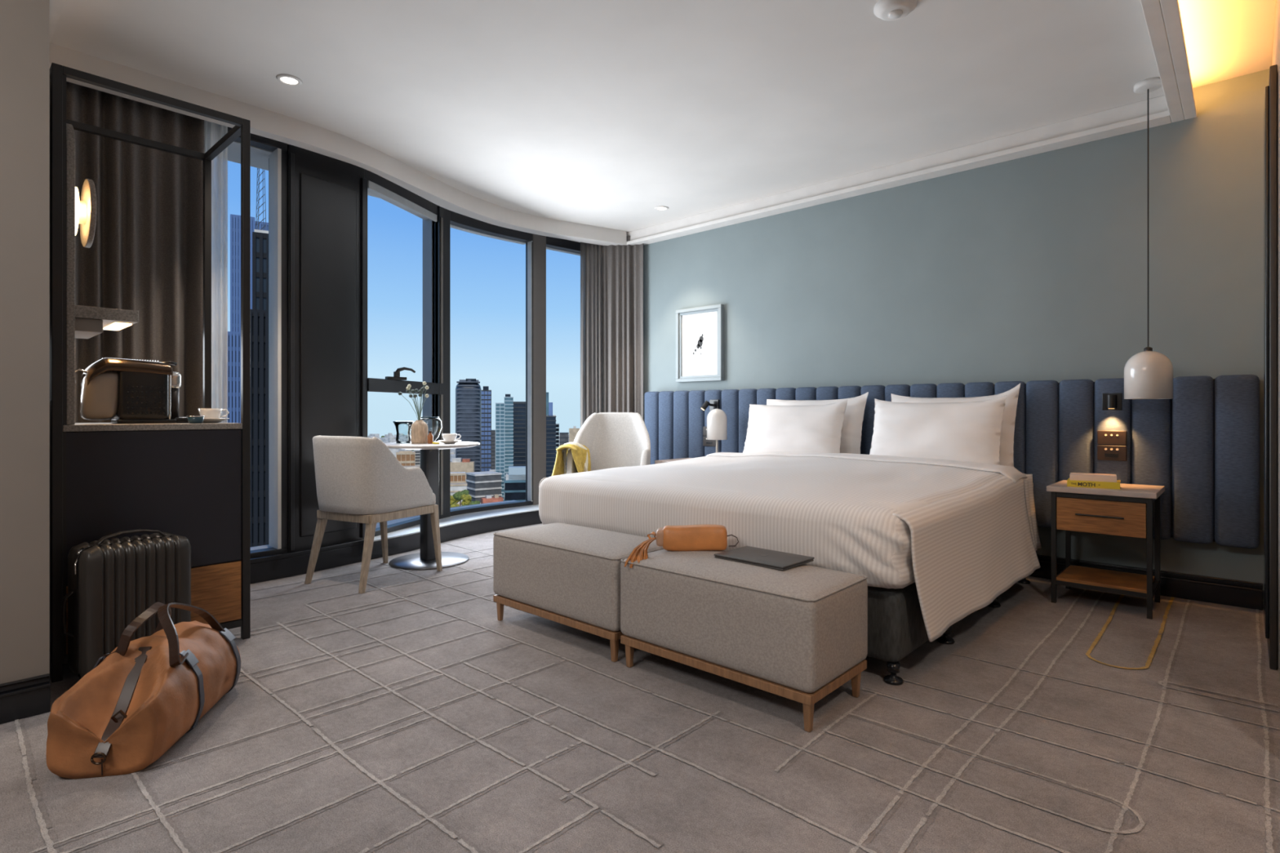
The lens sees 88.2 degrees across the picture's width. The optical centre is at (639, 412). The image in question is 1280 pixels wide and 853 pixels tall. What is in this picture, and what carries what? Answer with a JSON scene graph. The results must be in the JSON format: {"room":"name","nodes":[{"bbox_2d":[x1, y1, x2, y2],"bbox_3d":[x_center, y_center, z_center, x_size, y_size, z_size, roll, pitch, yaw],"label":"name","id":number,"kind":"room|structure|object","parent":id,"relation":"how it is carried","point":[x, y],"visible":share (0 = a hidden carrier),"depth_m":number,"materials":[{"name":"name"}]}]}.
{"room":"hotel room","nodes":[
{"label":"hotel room","id":0,"kind":"room"},
{"bbox_2d":[0,0,49,684],"bbox_3d":[-3.764,-0.350,2.230,2.640,2.700,2.390,0,0,43],"label":"wall","id":1,"kind":"structure","parent":0,"point":[24,24],"depth_m":2.17,"materials":[{"name":"paint"}]},
{"bbox_2d":[0,673,50,724],"bbox_3d":[-2.747,0.938,1.363,0.030,0.125,2.290,0,0,43],"label":"baseboard","id":2,"kind":"structure","parent":1,"relation":"attached to","point":[25,698],"depth_m":2.16,"materials":[{"name":"black wood"}]},
{"bbox_2d":[49,0,65,43],"bbox_3d":[-1.457,-1.637,1.740,3.900,0.125,0.150,0,0,43],"label":"trim","id":3,"kind":"structure","parent":1,"relation":"attached to","point":[55,6],"depth_m":2.60,"materials":[{"name":"white paint"}]},
{"bbox_2d":[227,126,287,559],"bbox_3d":[-2.698,-0.440,3.716,0.321,2.720,1.240,0,0,43],"label":"window","id":4,"kind":"structure","parent":1,"relation":"in","point":[276,151],"depth_m":4.06,"materials":[{"name":"black metal"}]},
{"bbox_2d":[49,43,626,245],"bbox_3d":[-1.597,-1.637,4.692,0.461,0.125,4.201,0,0,38],"label":"trim","id":5,"kind":"structure","parent":1,"relation":"attached to","point":[266,123],"depth_m":3.99,"materials":[{"name":"paint"}]},
{"bbox_2d":[250,511,542,583],"bbox_3d":[-1.869,0.940,5.031,0.787,0.120,4.386,0,0,36],"label":"baseboard","id":6,"kind":"structure","parent":1,"relation":"in","point":[262,571],"depth_m":4.52,"materials":[{"name":"black wood"}]},
{"bbox_2d":[250,143,538,564],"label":"window","id":7,"kind":"structure","parent":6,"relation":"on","point":[436,219],"depth_m":4.34,"materials":[{"name":"metal"}]},
{"bbox_2d":[367,180,437,222],"bbox_3d":[-1.777,-1.587,4.997,0.029,0.055,0.849,0,0,16],"label":"blind","id":8,"kind":"object","parent":7,"relation":"attached to","point":[378,188],"depth_m":4.95,"materials":[{"name":"fabric"}]},
{"bbox_2d":[450,210,546,515],"bbox_3d":[-1.374,-0.440,6.044,0.355,2.720,1.050,0,0,43],"label":"window","id":9,"kind":"structure","parent":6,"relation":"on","point":[535,244],"depth_m":6.24,"materials":[{"name":"glass"}]},
{"bbox_2d":[546,235,580,255],"bbox_3d":[-0.806,-0.440,6.612,0.587,2.720,0.299,0,0,-42],"label":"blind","id":10,"kind":"structure","parent":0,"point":[560,245],"depth_m":6.50,"materials":[{"name":"fabric"}]},
{"bbox_2d":[0,523,1279,852],"bbox_3d":[-0.487,1.058,2.248,6.360,0.124,6.850,0,0,43],"label":"floor","id":11,"kind":"structure","parent":0,"point":[399,715],"depth_m":1.97,"materials":[{"name":"carpet"}]},
{"bbox_2d":[60,528,191,679],"bbox_3d":[-1.924,0.722,2.477,0.215,0.555,0.372,0,0,35],"label":"suitcase","id":12,"kind":"object","parent":11,"relation":"on","point":[112,583],"visible":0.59,"depth_m":2.38,"materials":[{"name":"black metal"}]},
{"bbox_2d":[45,602,240,778],"bbox_3d":[-1.540,0.803,2.123,0.329,0.392,0.687,0,0,-12],"label":"duffel bag","id":13,"kind":"object","parent":11,"relation":"on","point":[139,699],"visible":1,"depth_m":1.92,"materials":[{"name":"brown leather"}]},
{"bbox_2d":[49,62,250,682],"bbox_3d":[-2.174,-0.147,2.888,0.610,2.295,0.660,0,0,43],"label":"tall cabinet","id":14,"kind":"object","parent":11,"relation":"on","point":[192,482],"visible":0.76,"depth_m":2.66,"materials":[{"name":"black wood"}]},
{"bbox_2d":[75,178,96,248],"bbox_3d":[-2.237,-0.800,2.635,0.270,0.270,0.067,0,0,43],"label":"wall light","id":15,"kind":"object","parent":14,"relation":"attached to","point":[86,208],"visible":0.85,"depth_m":2.60,"materials":[{"name":"stone"}]},
{"bbox_2d":[75,305,138,331],"bbox_3d":[-2.235,-0.385,2.720,0.428,0.046,0.196,0,0,43],"label":"shelf","id":16,"kind":"object","parent":14,"relation":"attached to","point":[112,319],"depth_m":2.58,"materials":[{"name":"stone"}]},
{"bbox_2d":[62,422,242,431],"bbox_3d":[-2.173,0.059,2.887,0.604,0.025,0.598,0,0,43],"label":"countertop","id":17,"kind":"structure","parent":14,"relation":"on","point":[78,427],"depth_m":2.68,"materials":[{"name":"stone"}]},
{"bbox_2d":[75,357,188,423],"bbox_3d":[-2.163,-0.090,2.819,0.154,0.275,0.407,0,0,43],"label":"toaster","id":18,"kind":"object","parent":17,"relation":"on","point":[127,391],"visible":0.99,"depth_m":2.75,"materials":[{"name":"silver metal"}]},
{"bbox_2d":[186,415,204,423],"bbox_3d":[-1.918,0.030,2.849,0.066,0.032,0.066,0,0,43],"label":"glass dish","id":19,"kind":"object","parent":17,"relation":"on","point":[191,419],"visible":1,"depth_m":2.83,"materials":[{"name":"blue glass"}]},
{"bbox_2d":[203,417,230,422],"bbox_3d":[-1.931,0.036,2.968,0.148,0.021,0.148,0,0,-32],"label":"saucer","id":20,"kind":"object","parent":17,"relation":"on","point":[206,420],"visible":0.66,"depth_m":2.93,"materials":[{"name":"ceramic"}]},
{"bbox_2d":[198,408,229,417],"bbox_3d":[-1.929,0.010,2.973,0.092,0.056,0.103,0,0,19],"label":"coffee cup","id":21,"kind":"object","parent":20,"relation":"on","point":[207,412],"visible":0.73,"depth_m":2.94,"materials":[{"name":"ceramic"}]},
{"bbox_2d":[304,435,442,593],"bbox_3d":[-1.610,0.567,4.016,0.507,0.866,0.609,0,0,27],"label":"tub chair","id":22,"kind":"object","parent":11,"relation":"on","point":[359,479],"visible":1,"depth_m":3.78,"materials":[{"name":"fabric"}]},
{"bbox_2d":[384,441,479,569],"bbox_3d":[-1.415,0.604,4.438,0.660,0.792,0.660,0,0,43],"label":"round table","id":23,"kind":"object","parent":11,"relation":"on","point":[425,559],"visible":0.78,"depth_m":4.39,"materials":[{"name":"metal"}]},
{"bbox_2d":[392,421,413,443],"bbox_3d":[-1.606,0.134,4.478,0.136,0.148,0.145,0,0,-7],"label":"glass jug","id":24,"kind":"object","parent":23,"relation":"on","point":[397,424],"visible":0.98,"depth_m":4.45,"materials":[{"name":"clear glass"}]},
{"bbox_2d":[398,381,428,444],"bbox_3d":[-1.519,-0.001,4.450,0.193,0.416,0.110,0,0,19],"label":"vase","id":25,"kind":"object","parent":23,"relation":"on","point":[419,429],"visible":1,"depth_m":4.42,"materials":[{"name":"beige ceramic"}]},
{"bbox_2d":[427,431,433,444],"bbox_3d":[-1.397,0.165,4.398,0.036,0.086,0.036,0,0,43],"label":"bottle","id":26,"kind":"object","parent":23,"relation":"on","point":[430,437],"visible":0.97,"depth_m":4.38,"materials":[{"name":"glass"}]},
{"bbox_2d":[420,416,441,442],"bbox_3d":[-1.460,0.118,4.580,0.164,0.178,0.164,0,0,43],"label":"glass globe","id":27,"kind":"object","parent":23,"relation":"on","point":[439,422],"visible":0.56,"depth_m":4.57},
{"bbox_2d":[438,440,461,444],"bbox_3d":[-1.275,0.197,4.418,0.155,0.021,0.155,0,0,-20],"label":"saucer","id":28,"kind":"object","parent":23,"relation":"on","point":[441,441],"visible":0.97,"depth_m":4.37,"materials":[{"name":"ceramic"}]},
{"bbox_2d":[442,433,461,440],"bbox_3d":[-1.272,0.171,4.423,0.097,0.056,0.108,0,0,31],"label":"coffee cup","id":29,"kind":"object","parent":28,"relation":"on","point":[446,437],"visible":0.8,"depth_m":4.39,"materials":[{"name":"ceramic"}]},
{"bbox_2d":[493,522,663,662],"bbox_3d":[-0.266,0.779,3.061,0.845,0.442,0.423,0,0,43],"label":"bench","id":30,"kind":"object","parent":11,"relation":"on","point":[568,575],"visible":0.82,"depth_m":2.88,"materials":[{"name":"fabric"}]},
{"bbox_2d":[566,412,650,474],"bbox_3d":[-0.238,0.500,5.399,0.656,1.001,0.627,0,0,9],"label":"tub chair","id":31,"kind":"object","parent":11,"relation":"on","point":[612,439],"visible":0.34,"depth_m":5.63,"materials":[{"name":"fabric"}]},
{"bbox_2d":[551,441,591,475],"bbox_3d":[-0.553,0.446,5.375,0.280,0.410,0.434,0,0,9],"label":"throw blanket","id":32,"kind":"object","parent":31,"relation":"on","point":[580,453],"visible":0.84,"depth_m":5.32,"materials":[{"name":"yellow fabric"}]},
{"bbox_2d":[654,457,691,463],"bbox_3d":[0.431,0.694,5.330,0.456,0.613,0.428,0,0,43],"label":"nightstand","id":33,"kind":"object","parent":11,"relation":"on","point":[671,460],"visible":0.02,"depth_m":5.32,"materials":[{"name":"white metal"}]},
{"bbox_2d":[706,408,727,453],"bbox_3d":[0.611,0.178,5.238,0.160,0.417,0.160,0,0,43],"label":"table lamp","id":34,"kind":"object","parent":33,"relation":"on","point":[717,419],"visible":0.9,"depth_m":5.17,"materials":[{"name":"ceramic"}]},
{"bbox_2d":[620,549,867,732],"bbox_3d":[0.365,0.779,2.480,0.845,0.442,0.423,0,0,43],"label":"bench","id":35,"kind":"object","parent":11,"relation":"on","point":[799,633],"visible":0.96,"depth_m":2.26,"materials":[{"name":"fabric"}]},
{"bbox_2d":[624,524,738,568],"bbox_3d":[0.144,0.534,2.696,0.488,0.140,0.197,0,0,-21],"label":"clutch bag","id":36,"kind":"object","parent":35,"relation":"on","point":[688,537],"visible":0.99,"depth_m":2.68,"materials":[{"name":"leather"}]},
{"bbox_2d":[713,546,814,570],"bbox_3d":[0.470,0.551,2.509,0.308,0.016,0.220,0,0,44],"label":"laptop","id":37,"kind":"object","parent":35,"relation":"on","point":[767,558],"visible":1,"depth_m":2.47,"materials":[{"name":"grey metal"}]},
{"bbox_2d":[560,473,1033,685],"bbox_3d":[0.893,0.677,3.827,2.035,0.645,2.036,0,0,43],"label":"bed","id":38,"kind":"object","parent":11,"relation":"on","point":[896,628],"visible":0.19,"depth_m":2.47,"materials":[{"name":"fabric"}]},
{"bbox_2d":[538,452,1041,641],"bbox_3d":[0.795,0.551,3.704,2.326,0.578,1.974,0,0,43],"label":"duvet","id":39,"kind":"object","parent":38,"relation":"on","point":[976,535],"visible":0.91,"depth_m":2.98,"materials":[{"name":"fabric"}]},
{"bbox_2d":[538,477,546,524],"bbox_3d":[-0.025,0.584,4.404,0.152,0.513,1.651,0,0,43],"label":"sheet","id":40,"kind":"object","parent":39,"relation":"hanging from","point":[544,478],"depth_m":3.78,"materials":[{"name":"fabric"}]},
{"bbox_2d":[892,475,1040,641],"bbox_3d":[1.534,0.580,2.971,0.152,0.520,1.651,0,0,43],"label":"drape","id":41,"kind":"object","parent":39,"relation":"hanging from","point":[965,548],"depth_m":2.79,"materials":[{"name":"fabric"}]},
{"bbox_2d":[742,399,848,453],"bbox_3d":[1.068,0.131,4.642,0.760,0.442,0.211,0,0,41],"label":"pillow","id":42,"kind":"object","parent":38,"relation":"on","point":[816,428],"visible":0.77,"depth_m":4.55,"materials":[{"name":"fabric"}]},
{"bbox_2d":[766,392,868,453],"bbox_3d":[1.229,0.111,4.758,0.804,0.506,0.189,0,0,45],"label":"pillow","id":43,"kind":"object","parent":38,"relation":"on","point":[851,435],"visible":0.23,"depth_m":4.53,"materials":[{"name":"fabric"}]},
{"bbox_2d":[869,395,1007,465],"bbox_3d":[1.771,0.125,3.995,0.780,0.453,0.217,0,0,44],"label":"pillow","id":44,"kind":"object","parent":38,"relation":"on","point":[968,431],"visible":0.87,"depth_m":3.90,"materials":[{"name":"fabric"}]},
{"bbox_2d":[891,383,1020,466],"bbox_3d":[1.928,0.101,4.128,0.776,0.554,0.201,0,0,40],"label":"pillow","id":45,"kind":"object","parent":38,"relation":"on","point":[1006,437],"visible":0.18,"depth_m":3.91,"materials":[{"name":"fabric"}]},
{"bbox_2d":[1046,480,1164,619],"bbox_3d":[2.451,0.694,3.474,0.459,0.613,0.428,0,0,43],"label":"nightstand","id":46,"kind":"object","parent":11,"relation":"on","point":[1128,511],"visible":0.98,"depth_m":3.36,"materials":[{"name":"brown wood"}]},
{"bbox_2d":[1066,478,1120,489],"bbox_3d":[2.369,0.370,3.446,0.225,0.033,0.151,0,0,37],"label":"book","id":47,"kind":"object","parent":46,"relation":"on","point":[1105,485],"visible":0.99,"depth_m":3.38,"materials":[{"name":"paper"}]},
{"bbox_2d":[1069,472,1116,482],"bbox_3d":[2.369,0.339,3.452,0.200,0.030,0.130,0,0,35],"label":"book","id":48,"kind":"object","parent":47,"relation":"on","point":[1073,476],"visible":1,"depth_m":3.41,"materials":[{"name":"beige paper"}]},
{"bbox_2d":[1056,564,1155,593],"bbox_3d":[2.454,0.874,3.477,0.379,0.017,0.380,0,0,43],"label":"shelf","id":49,"kind":"object","parent":46,"relation":"attached to","point":[1075,576],"depth_m":3.42,"materials":[{"name":"brown wood"}]},
{"bbox_2d":[50,0,1275,242],"bbox_3d":[-0.469,-1.775,2.231,6.410,0.150,6.850,0,0,43],"label":"ceiling","id":50,"kind":"structure","parent":0,"point":[604,113],"depth_m":3.33,"materials":[{"name":"paint"}]},
{"bbox_2d":[66,81,204,422],"bbox_3d":[-2.655,-0.405,3.357,0.148,2.510,0.733,0,0,43],"label":"curtain","id":51,"kind":"object","parent":50,"relation":"hanging from","point":[144,255],"visible":0.3,"depth_m":3.44,"materials":[{"name":"brown fabric"}]},
{"bbox_2d":[204,120,227,422],"bbox_3d":[-2.379,-0.405,3.685,0.048,2.510,0.137,0,0,43],"label":"sheer curtain","id":52,"kind":"object","parent":50,"relation":"hanging from","point":[214,132],"visible":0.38,"depth_m":3.70,"materials":[{"name":"white fabric"}]},
{"bbox_2d":[275,73,302,86],"bbox_3d":[-1.791,-1.696,3.371,0.120,0.008,0.120,0,0,43],"label":"recessed light","id":53,"kind":"object","parent":50,"relation":"in","point":[286,79],"visible":1,"depth_m":3.36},
{"bbox_2d":[280,76,297,84],"bbox_3d":[-1.791,-1.698,3.371,0.078,0.002,0.078,0,0,43],"label":"diffuser","id":54,"kind":"object","parent":53,"relation":"attached to","point":[285,80],"depth_m":3.37,"materials":[{"name":"white plastic"}]},
{"bbox_2d":[580,242,606,427],"bbox_3d":[-0.439,-0.395,6.213,0.244,2.530,0.065,0,0,-9],"label":"sheer curtain","id":55,"kind":"object","parent":50,"relation":"hanging from","point":[593,256],"visible":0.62,"depth_m":6.21,"materials":[{"name":"grey fabric"}]},
{"bbox_2d":[606,235,643,418],"bbox_3d":[-0.142,-0.395,6.208,0.358,2.530,0.092,0,0,6],"label":"curtain","id":56,"kind":"object","parent":50,"relation":"hanging from","point":[624,263],"visible":0.68,"depth_m":6.20,"materials":[{"name":"grey fabric"}]},
{"bbox_2d":[654,205,668,210],"bbox_3d":[0.179,-1.696,5.485,0.120,0.008,0.120,0,0,43],"label":"recessed light","id":57,"kind":"object","parent":50,"relation":"in","point":[659,207],"visible":1,"depth_m":5.47,"materials":[{"name":"white"}]},
{"bbox_2d":[873,0,917,20],"bbox_3d":[1.066,-1.677,2.756,0.170,0.045,0.170,0,0,43],"label":"smoke detector","id":58,"kind":"object","parent":50,"relation":"attached to","point":[886,10],"visible":1,"depth_m":2.73,"materials":[{"name":"plastic"}]},
{"bbox_2d":[1124,76,1173,399],"bbox_3d":[2.621,-0.885,3.404,0.202,1.630,0.202,0,0,43],"label":"pendant lamp","id":59,"kind":"object","parent":50,"relation":"hanging from","point":[1148,373],"visible":0.98,"depth_m":3.34,"materials":[{"name":"white ceramic"}]},
{"bbox_2d":[643,68,1269,609],"bbox_3d":[1.450,-0.400,5.017,5.255,2.800,0.150,0,0,43],"label":"wall","id":60,"kind":"structure","parent":0,"point":[1025,269],"depth_m":4.08,"materials":[{"name":"paint"}]},
{"bbox_2d":[675,303,724,382],"bbox_3d":[0.515,-0.593,5.744,0.495,0.645,0.045,0,0,43],"label":"picture","id":61,"kind":"object","parent":60,"relation":"attached to","point":[700,331],"visible":1,"depth_m":5.74},
{"bbox_2d":[681,311,716,376],"bbox_3d":[0.522,-0.593,5.751,0.391,0.541,0.016,0,0,43],"label":"print","id":62,"kind":"object","parent":61,"relation":"attached to","point":[699,328],"depth_m":5.75},
{"bbox_2d":[626,94,1171,245],"bbox_3d":[1.193,-1.637,5.066,4.500,0.125,0.125,0,0,43],"label":"trim","id":63,"kind":"structure","parent":60,"relation":"attached to","point":[1133,117],"depth_m":4.34,"materials":[{"name":"white paint"}]},
{"bbox_2d":[644,374,1259,548],"bbox_3d":[1.585,0.245,4.690,4.110,0.870,0.145,0,0,43],"label":"headboard","id":64,"kind":"object","parent":60,"relation":"attached to","point":[1202,444],"visible":0.44,"depth_m":3.62,"materials":[{"name":"blue fabric"}]},
{"bbox_2d":[702,426,715,446],"bbox_3d":[0.586,0.200,5.514,0.132,0.164,0.032,0,0,43],"label":"switch plate","id":65,"kind":"object","parent":64,"relation":"attached to","point":[706,442],"visible":0.4,"depth_m":5.52,"materials":[{"name":"grey metal"}]},
{"bbox_2d":[700,399,719,410],"bbox_3d":[0.581,-0.060,5.464,0.154,0.096,0.093,0,0,-37],"label":"light","id":66,"kind":"object","parent":64,"relation":"attached to","point":[713,404],"visible":0.92,"depth_m":5.46,"materials":[{"name":"black metal"}]},
{"bbox_2d":[1097,430,1126,461],"bbox_3d":[2.611,0.183,3.652,0.132,0.164,0.032,0,0,43],"label":"switch plate","id":67,"kind":"object","parent":64,"relation":"attached to","point":[1104,437],"visible":1,"depth_m":3.64,"materials":[{"name":"brown metal"}]},
{"bbox_2d":[1105,453,1118,457],"bbox_3d":[2.603,0.236,3.643,0.060,0.017,0.004,0,0,43],"label":"socket","id":68,"kind":"object","parent":67,"relation":"attached to","point":[1106,455],"depth_m":3.64,"materials":[{"name":"black plastic"}]},
{"bbox_2d":[1102,392,1122,410],"bbox_3d":[2.606,-0.060,3.645,0.090,0.096,0.075,0,0,43],"label":"light","id":69,"kind":"object","parent":64,"relation":"attached to","point":[1109,401],"visible":1,"depth_m":3.63,"materials":[{"name":"black metal"}]},
{"bbox_2d":[1028,554,1262,610],"bbox_3d":[1.579,0.932,4.776,4.260,0.135,0.030,0,0,43],"label":"baseboard","id":70,"kind":"structure","parent":60,"relation":"attached to","point":[1228,592],"depth_m":3.51,"materials":[{"name":"black wood"}]},
{"bbox_2d":[1140,0,1196,122],"bbox_3d":[1.476,-1.657,1.971,0.105,0.165,4.300,0,0,43],"label":"trim","id":71,"kind":"structure","parent":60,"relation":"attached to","point":[1162,18],"depth_m":2.90,"materials":[{"name":"white paint"}]},
{"bbox_2d":[1271,0,1279,681],"bbox_3d":[2.576,-0.370,2.522,0.200,2.740,2.000,0,0,43],"label":"wall","id":72,"kind":"structure","parent":0,"point":[1276,39],"depth_m":2.51,"materials":[{"name":"paint"}]},
{"bbox_2d":[1263,64,1277,670],"bbox_3d":[2.607,-0.175,2.731,0.033,2.350,0.450,0,0,43],"label":"door","id":73,"kind":"structure","parent":72,"relation":"in","point":[1270,112],"depth_m":2.57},
{"label":"outside","id":74,"kind":"structure","parent":0,"visible":0},
{"label":"ground","id":75,"kind":"structure","parent":74,"visible":0},
{"bbox_2d":[227,331,240,422],"bbox_3d":[-93.505,37.815,151.388,3.833,112.370,4.333,0,0,-32],"label":"skyscraper","id":76,"kind":"structure","parent":75,"relation":"on","point":[233,337],"depth_m":149.79,"materials":[{"name":"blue glass"}]},
{"bbox_2d":[230,213,254,332],"bbox_3d":[-103.602,21.673,172.100,5.480,144.653,5.980,0,0,-31],"label":"skyscraper","id":77,"kind":"structure","parent":75,"relation":"on","point":[235,220],"depth_m":168.91,"materials":[{"name":"blue glass"}]},
{"bbox_2d":[250,309,268,546],"bbox_3d":[-54.311,39.671,96.975,7.025,108.658,5.568,0,0,-29],"label":"skyscraper","id":78,"kind":"structure","parent":75,"relation":"on","point":[259,318],"depth_m":93.97,"materials":[{"name":"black glass"}]},
{"bbox_2d":[252,229,268,310],"bbox_3d":[-64.340,31.167,116.352,6.773,125.667,4.136,0,0,-29],"label":"skyscraper","id":79,"kind":"structure","parent":75,"relation":"on","point":[260,237],"depth_m":113.65,"materials":[{"name":"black glass"}]},
{"bbox_2d":[255,168,266,230],"bbox_3d":[-66.936,-38.147,116.582,1.335,13.028,1.331,0,0,43],"label":"lattice mast","id":80,"kind":"object","parent":79,"relation":"on","point":[258,171],"visible":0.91,"depth_m":116.52,"materials":[{"name":"metal"}]},
{"bbox_2d":[254,221,268,231],"bbox_3d":[-111.625,19.492,192.538,6.450,149.017,6.950,0,0,-30],"label":"skyscraper","id":81,"kind":"structure","parent":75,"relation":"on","point":[260,224],"depth_m":190.28,"materials":[{"name":"blue glass"}]},
{"bbox_2d":[388,448,397,457],"bbox_3d":[-352.700,69.091,908.364,36.364,49.818,18.182,0,0,-21],"label":"building","id":82,"kind":"structure","parent":75,"relation":"on","point":[393,451],"depth_m":904.79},
{"bbox_2d":[395,450,415,466],"bbox_3d":[-250.274,67.566,705.120,19.125,52.869,12.030,0,0,-20],"label":"station building","id":83,"kind":"structure","parent":75,"relation":"on","point":[406,458],"depth_m":700.27,"materials":[{"name":"beige concrete"}]},
{"bbox_2d":[403,465,420,467],"bbox_3d":[-220.700,72.740,628.056,35.571,42.520,18.349,0,0,-19],"label":"building","id":84,"kind":"structure","parent":75,"relation":"on","point":[419,466],"depth_m":629.26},
{"bbox_2d":[413,449,420,465],"bbox_3d":[-243.098,67.577,724.062,9.237,52.846,9.237,0,0,-19],"label":"building","id":85,"kind":"structure","parent":75,"relation":"on","point":[417,451],"depth_m":719.69,"materials":[{"name":"grey concrete"}]},
{"bbox_2d":[450,495,459,505],"bbox_3d":[-147.444,76.756,520.400,11.571,24.487,12.336,0,0,43],"label":"tree","id":86,"kind":"object","parent":75,"relation":"on","point":[453,500],"visible":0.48,"depth_m":516.10,"materials":[{"name":"green plant"}]},
{"bbox_2d":[450,502,459,507],"bbox_3d":[-137.735,78.056,489.709,11.055,21.888,11.201,0,0,43],"label":"tree","id":87,"kind":"object","parent":75,"relation":"on","point":[454,504],"visible":0.2,"depth_m":484.83,"materials":[{"name":"green plant"}]},
{"bbox_2d":[450,471,466,483],"bbox_3d":[-168.407,74.112,596.775,21.049,39.776,15.184,0,0,-16],"label":"brick building","id":88,"kind":"structure","parent":75,"relation":"on","point":[455,477],"depth_m":590.99,"materials":[{"name":"beige brick"}]},
{"bbox_2d":[450,482,466,505],"bbox_3d":[-151.148,76.037,537.542,20.110,35.926,12.372,0,0,-16],"label":"building","id":89,"kind":"structure","parent":75,"relation":"on","point":[455,487],"depth_m":532.61,"materials":[{"name":"white concrete"}]},
{"bbox_2d":[453,489,469,506],"bbox_3d":[-137.823,74.384,510.128,10.033,29.231,13.049,0,0,43],"label":"tree","id":90,"kind":"object","parent":75,"relation":"on","point":[457,495],"visible":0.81,"depth_m":506.49,"materials":[{"name":"green plant"}]},
{"bbox_2d":[450,457,474,472],"bbox_3d":[-176.217,69.242,645.243,27.447,49.515,10.979,0,0,-9],"label":"office block","id":91,"kind":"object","parent":75,"relation":"on","point":[466,465],"visible":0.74,"depth_m":641.04,"materials":[{"name":"beige concrete"}]},
{"bbox_2d":[461,493,471,505],"bbox_3d":[-131.089,75.482,500.421,12.990,27.035,11.119,0,0,43],"label":"tree","id":92,"kind":"object","parent":75,"relation":"on","point":[466,500],"visible":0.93,"depth_m":495.24,"materials":[{"name":"green plant"}]},
{"bbox_2d":[367,432,568,474],"bbox_3d":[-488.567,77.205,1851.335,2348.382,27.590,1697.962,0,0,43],"label":"houses","id":93,"kind":"structure","parent":75,"relation":"on","point":[389,437],"depth_m":1866.73},
{"bbox_2d":[455,378,481,471],"bbox_3d":[-184.668,28.937,710.347,26.869,130.125,22.440,0,0,-15],"label":"tower","id":94,"kind":"structure","parent":75,"relation":"on","point":[468,391],"depth_m":700.45,"materials":[{"name":"stone"}]},
{"bbox_2d":[468,500,479,505],"bbox_3d":[-119.986,76.557,479.156,10.315,24.886,10.826,0,0,43],"label":"tree","id":95,"kind":"object","parent":75,"relation":"on","point":[476,502],"visible":0.23,"depth_m":478.48,"materials":[{"name":"green plant"}]},
{"bbox_2d":[465,471,502,503],"bbox_3d":[-134.972,73.033,570.148,24.123,41.934,21.797,0,0,-35],"label":"car park","id":96,"kind":"structure","parent":75,"relation":"on","point":[480,485],"depth_m":561.59,"materials":[{"name":"grey concrete"}]},
{"bbox_2d":[481,386,491,471],"bbox_3d":[-178.524,31.833,765.555,12.092,124.333,12.515,0,0,-13],"label":"tower","id":97,"kind":"structure","parent":75,"relation":"on","point":[486,393],"depth_m":759.96,"materials":[{"name":"blue glass"}]},
{"bbox_2d":[480,493,503,503],"bbox_3d":[-121.014,80.671,539.993,16.511,26.658,8.256,0,0,-25],"label":"building","id":98,"kind":"structure","parent":75,"relation":"on","point":[488,499],"depth_m":537.05,"materials":[{"name":"brick"}]},
{"bbox_2d":[491,430,495,469],"bbox_3d":[-177.313,57.709,803.894,8.575,72.582,8.575,0,0,-12],"label":"tower","id":99,"kind":"structure","parent":75,"relation":"on","point":[493,432],"depth_m":799.74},
{"bbox_2d":[495,402,504,500],"bbox_3d":[-132.264,42.446,623.944,8.642,103.108,9.141,0,0,-12],"label":"apartment tower","id":100,"kind":"structure","parent":75,"relation":"on","point":[500,406],"depth_m":619.80,"materials":[{"name":"teal glass"}]},
{"bbox_2d":[503,394,513,478],"bbox_3d":[-128.075,38.066,644.085,8.906,111.869,8.906,0,0,-11],"label":"apartment tower","id":101,"kind":"structure","parent":75,"relation":"on","point":[508,401],"depth_m":639.79,"materials":[{"name":"teal glass"}]},
{"bbox_2d":[503,466,525,501],"bbox_3d":[-98.344,69.851,555.218,30.741,48.298,21.823,0,0,-10],"label":"office block","id":102,"kind":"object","parent":75,"relation":"on","point":[514,482],"visible":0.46,"depth_m":544.58,"materials":[{"name":"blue glass"}]},
{"bbox_2d":[513,401,525,466],"bbox_3d":[-118.294,41.533,667.845,20.780,104.933,16.780,0,0,-10],"label":"tower","id":103,"kind":"structure","parent":75,"relation":"on","point":[519,407],"depth_m":659.29,"materials":[{"name":"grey glass"}]},
{"bbox_2d":[546,392,555,477],"bbox_3d":[-93.917,36.970,657.776,20.470,114.061,16.530,0,0,-8],"label":"tower","id":104,"kind":"structure","parent":75,"relation":"on","point":[550,418],"depth_m":650.82,"materials":[{"name":"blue glass"}]},
{"bbox_2d":[555,423,559,456],"bbox_3d":[-86.750,52.724,693.437,3.869,82.552,7.353,0,0,-7],"label":"tower","id":105,"kind":"structure","parent":75,"relation":"on","point":[557,424],"depth_m":689.92,"materials":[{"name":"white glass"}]},
{"bbox_2d":[559,432,568,473],"bbox_3d":[-104.172,60.791,905.846,12.402,66.418,12.402,0,0,-7],"label":"office block","id":106,"kind":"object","parent":75,"relation":"on","point":[563,437],"visible":0.33,"depth_m":900.05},
{"bbox_2d":[568,426,579,449],"bbox_3d":[-90.125,56.409,907.217,14.545,75.182,14.545,0,0,-6],"label":"office block","id":107,"kind":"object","parent":75,"relation":"on","point":[573,432],"visible":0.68,"depth_m":899.83,"materials":[{"name":"beige concrete"}]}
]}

